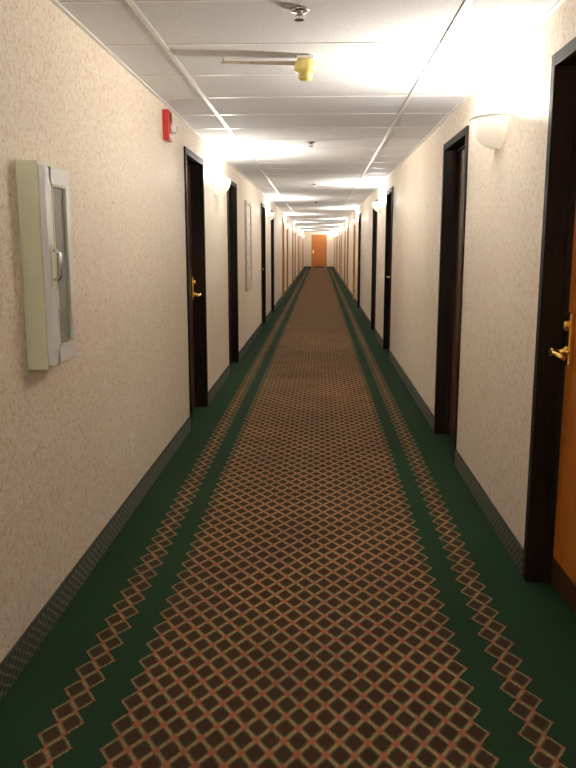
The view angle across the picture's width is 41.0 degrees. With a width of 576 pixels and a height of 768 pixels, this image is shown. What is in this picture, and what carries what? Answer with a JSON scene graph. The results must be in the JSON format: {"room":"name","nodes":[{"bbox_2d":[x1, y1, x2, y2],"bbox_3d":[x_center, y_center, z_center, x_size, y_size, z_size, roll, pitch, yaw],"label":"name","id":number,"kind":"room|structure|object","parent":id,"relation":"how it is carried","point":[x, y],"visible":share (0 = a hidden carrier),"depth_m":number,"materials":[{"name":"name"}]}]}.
{"room":"hotel corridor","nodes":[
{"label":"hotel corridor","id":0,"kind":"room"},
{"bbox_2d":[0,0,303,662],"bbox_3d":[-0.175,-3.902,23.304,0.160,2.440,59.200,0,10,2],"label":"wall","id":1,"kind":"structure","parent":0,"point":[67,467],"depth_m":3.63,"materials":[{"name":"paint"}]},
{"bbox_2d":[15,160,76,369],"bbox_3d":[-0.876,-0.438,2.868,0.132,0.740,0.275,0,10,2],"label":"fire extinguisher cabinet","id":2,"kind":"object","parent":1,"relation":"attached to","point":[43,198],"visible":1,"depth_m":2.77,"materials":[{"name":"white metal"}]},
{"bbox_2d":[129,433,133,456],"bbox_3d":[-0.882,0.346,4.359,0.012,0.120,0.076,0,10,2],"label":"power outlet","id":3,"kind":"object","parent":1,"relation":"attached to","point":[131,437],"visible":1,"depth_m":4.34,"materials":[{"name":"beige plastic"}]},
{"bbox_2d":[0,267,303,700],"bbox_3d":[-0.091,-2.757,23.506,0.010,0.115,59.200,0,10,2],"label":"baseboard","id":4,"kind":"structure","parent":1,"relation":"attached to","point":[14,662],"depth_m":3.50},
{"bbox_2d":[162,109,177,141],"bbox_3d":[-0.796,-1.746,5.211,0.085,0.200,0.120,0,10,2],"label":"fire alarm strobe","id":5,"kind":"object","parent":1,"relation":"attached to","point":[168,128],"visible":1,"depth_m":5.17,"materials":[{"name":"red plastic"}]},
{"bbox_2d":[184,146,207,428],"bbox_3d":[-0.856,-0.817,6.630,0.164,2.250,0.960,0,10,2],"label":"door","id":6,"kind":"structure","parent":1,"relation":"in","point":[193,164],"depth_m":6.97,"materials":[{"name":"brown wood"}]},
{"bbox_2d":[214,178,231,194],"bbox_3d":[-0.652,-2.003,7.833,0.158,0.160,0.340,0,10,2],"label":"wall sconce","id":7,"kind":"object","parent":1,"relation":"attached to","point":[221,185],"visible":1,"depth_m":7.72,"materials":[{"name":"white glass"}]},
{"bbox_2d":[227,181,238,373],"bbox_3d":[-0.742,-1.311,9.384,0.164,2.250,0.960,0,10,2],"label":"door","id":8,"kind":"structure","parent":1,"relation":"in","point":[232,191],"depth_m":9.76,"materials":[{"name":"brown wood"}]},
{"bbox_2d":[244,200,251,291],"bbox_3d":[-0.579,-2.012,11.255,0.030,1.270,0.800,0,10,2],"label":"framed picture","id":9,"kind":"object","parent":1,"relation":"attached to","point":[247,205],"visible":1,"depth_m":11.27},
{"bbox_2d":[261,203,265,327],"bbox_3d":[-0.533,-2.215,14.429,0.164,2.250,0.960,0,10,2],"label":"door","id":10,"kind":"structure","parent":1,"relation":"in","point":[263,225],"depth_m":14.80,"materials":[{"name":"brown wood"}]},
{"bbox_2d":[267,212,275,220],"bbox_3d":[-0.329,-3.401,15.632,0.158,0.160,0.340,0,10,2],"label":"wall sconce","id":11,"kind":"object","parent":1,"relation":"attached to","point":[271,215],"visible":1,"depth_m":15.51,"materials":[{"name":"white glass"}]},
{"bbox_2d":[271,210,273,310],"bbox_3d":[-0.418,-2.708,17.183,0.164,2.250,0.960,0,10,2],"label":"door","id":12,"kind":"structure","parent":1,"relation":"in","point":[272,220],"depth_m":17.52,"materials":[{"name":"brown wood"}]},
{"bbox_2d":[282,218,283,296],"bbox_3d":[-0.209,-3.613,22.229,0.164,2.250,0.960,0,10,2],"label":"door","id":13,"kind":"structure","parent":1,"relation":"in","point":[282,218],"depth_m":21.99,"materials":[{"name":"brown wood"}]},
{"bbox_2d":[287,222,287,291],"bbox_3d":[-0.095,-4.106,24.982,0.164,2.250,0.960,0,10,2],"label":"door","id":14,"kind":"structure","parent":1,"relation":"in","point":[287,222],"depth_m":25.42,"materials":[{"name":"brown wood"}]},
{"bbox_2d":[292,226,292,284],"bbox_3d":[0.115,-5.010,30.028,0.164,2.250,0.960,0,10,2],"label":"door","id":15,"kind":"structure","parent":1,"relation":"in","point":[292,226],"depth_m":29.55,"materials":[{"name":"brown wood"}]},
{"bbox_2d":[295,228,295,280],"bbox_3d":[0.229,-5.504,32.782,0.164,2.250,0.960,0,10,2],"label":"door","id":16,"kind":"structure","parent":1,"relation":"in","point":[295,228],"depth_m":33.22,"materials":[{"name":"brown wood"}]},
{"bbox_2d":[298,230,298,275],"bbox_3d":[0.439,-6.408,37.827,0.164,2.250,0.960,0,10,2],"label":"door","id":17,"kind":"structure","parent":1,"relation":"in","point":[298,230],"depth_m":38.24,"materials":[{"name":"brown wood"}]},
{"bbox_2d":[0,268,575,767],"bbox_3d":[0.908,-2.644,23.485,2.328,0.100,59.400,0,10,2],"label":"floor","id":18,"kind":"structure","parent":0,"point":[312,577],"depth_m":3.19,"materials":[{"name":"carpet"}]},
{"bbox_2d":[57,0,557,231],"bbox_3d":[0.908,-5.144,23.036,2.328,0.100,59.400,0,10,2],"label":"ceiling","id":19,"kind":"structure","parent":0,"point":[347,20],"depth_m":4.19,"materials":[{"name":"tile"}]},
{"bbox_2d":[221,55,316,81],"bbox_3d":[-0.097,-1.605,3.926,0.487,0.117,0.114,0,10,2],"label":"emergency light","id":20,"kind":"object","parent":19,"relation":"attached to","point":[305,65],"visible":1,"depth_m":3.90,"materials":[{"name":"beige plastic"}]},
{"bbox_2d":[290,7,308,21],"bbox_3d":[0.047,-1.503,3.135,0.080,0.040,0.080,0,10,2],"label":"sprinkler","id":21,"kind":"object","parent":19,"relation":"attached to","point":[299,11],"visible":1,"depth_m":3.12,"materials":[{"name":"silver metal"}]},
{"bbox_2d":[50,0,564,231],"bbox_3d":[0.908,-5.091,23.046,2.008,0.008,59.200,0,10,2],"label":"grid","id":22,"kind":"object","parent":19,"relation":"attached to","point":[132,3],"visible":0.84,"depth_m":4.33,"materials":[{"name":"white metal"}]},
{"bbox_2d":[304,232,333,265],"bbox_3d":[2.119,-9.122,52.431,2.328,2.440,0.120,0,10,2],"label":"wall","id":23,"kind":"structure","parent":0,"point":[308,235],"depth_m":52.34,"materials":[{"name":"paint"}]},
{"bbox_2d":[311,235,326,267],"bbox_3d":[2.117,-9.023,52.418,1.040,2.250,0.140,0,10,2],"label":"door","id":24,"kind":"structure","parent":23,"relation":"in","point":[319,242],"depth_m":52.41,"materials":[{"name":"brown wood"}]},
{"bbox_2d":[334,0,575,548],"bbox_3d":[1.991,-3.886,23.217,0.160,2.440,59.200,0,10,2],"label":"wall","id":25,"kind":"structure","parent":0,"point":[506,184],"depth_m":4.35,"materials":[{"name":"paint"}]},
{"bbox_2d":[334,235,334,267],"bbox_3d":[3.075,-8.525,49.641,0.164,2.250,0.960,0,10,2],"label":"door","id":26,"kind":"structure","parent":25,"relation":"in","point":[334,235],"depth_m":49.93,"materials":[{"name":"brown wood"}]},
{"bbox_2d":[339,230,339,277],"bbox_3d":[2.541,-6.222,36.787,0.164,2.250,0.960,0,10,2],"label":"door","id":27,"kind":"structure","parent":25,"relation":"in","point":[339,230],"depth_m":37.17,"materials":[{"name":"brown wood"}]},
{"bbox_2d":[340,228,341,279],"bbox_3d":[2.427,-5.730,34.043,0.164,2.250,0.960,0,10,2],"label":"door","id":28,"kind":"structure","parent":25,"relation":"in","point":[341,228],"depth_m":33.62,"materials":[{"name":"brown wood"}]},
{"bbox_2d":[344,225,345,284],"bbox_3d":[2.218,-4.824,28.988,0.164,2.250,0.960,0,10,2],"label":"door","id":29,"kind":"structure","parent":25,"relation":"in","point":[345,225],"depth_m":29.37,"materials":[{"name":"brown wood"}]},
{"bbox_2d":[346,223,348,288],"bbox_3d":[2.104,-4.332,26.244,0.164,2.250,0.960,0,10,2],"label":"door","id":30,"kind":"structure","parent":25,"relation":"in","point":[347,223],"depth_m":26.57,"materials":[{"name":"brown wood"}]},
{"bbox_2d":[353,217,355,298],"bbox_3d":[1.894,-3.426,21.188,0.164,2.250,0.960,0,10,2],"label":"door","id":31,"kind":"structure","parent":25,"relation":"in","point":[354,232],"depth_m":21.53,"materials":[{"name":"brown wood"}]},
{"bbox_2d":[351,219,357,225],"bbox_3d":[1.691,-4.128,19.688,0.158,0.160,0.340,0,10,2],"label":"wall sconce","id":32,"kind":"object","parent":25,"relation":"attached to","point":[354,221],"visible":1,"depth_m":19.57,"materials":[{"name":"white glass"}]},
{"bbox_2d":[357,213,360,306],"bbox_3d":[1.780,-2.935,18.445,0.164,2.250,0.960,0,10,2],"label":"door","id":33,"kind":"structure","parent":25,"relation":"in","point":[359,224],"depth_m":18.79,"materials":[{"name":"brown wood"}]},
{"bbox_2d":[371,199,377,330],"bbox_3d":[1.570,-2.029,13.389,0.164,2.250,0.960,0,10,2],"label":"door","id":34,"kind":"structure","parent":25,"relation":"in","point":[374,228],"depth_m":13.76,"materials":[{"name":"brown wood"}]},
{"bbox_2d":[372,201,382,211],"bbox_3d":[1.368,-2.730,11.889,0.158,0.160,0.340,0,10,2],"label":"wall sconce","id":35,"kind":"object","parent":25,"relation":"attached to","point":[377,205],"visible":1,"depth_m":11.77,"materials":[{"name":"white glass"}]},
{"bbox_2d":[383,186,393,357],"bbox_3d":[1.456,-1.537,10.645,0.164,2.250,0.960,0,10,2],"label":"door","id":36,"kind":"structure","parent":25,"relation":"in","point":[389,194],"depth_m":11.01,"materials":[{"name":"brown wood"}]},
{"bbox_2d":[334,268,523,574],"bbox_3d":[1.906,-2.743,23.425,0.010,0.115,59.200,0,10,2],"label":"baseboard","id":37,"kind":"structure","parent":25,"relation":"attached to","point":[508,539],"depth_m":4.60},
{"bbox_2d":[434,125,468,463],"bbox_3d":[1.246,-0.631,5.590,0.164,2.250,0.960,0,10,2],"label":"door","id":38,"kind":"structure","parent":25,"relation":"in","point":[455,151],"depth_m":5.93,"materials":[{"name":"brown wood"}]},
{"bbox_2d":[470,112,506,148],"bbox_3d":[1.044,-1.332,4.090,0.158,0.160,0.340,0,10,2],"label":"wall sconce","id":39,"kind":"object","parent":25,"relation":"attached to","point":[489,129],"visible":1,"depth_m":3.98,"materials":[{"name":"white glass"}]},
{"bbox_2d":[522,37,575,615],"bbox_3d":[1.132,-0.139,2.846,0.164,2.250,0.960,0,10,2],"label":"door","id":40,"kind":"structure","parent":25,"relation":"in","point":[549,556],"depth_m":3.25,"materials":[{"name":"brown wood"}]}
]}

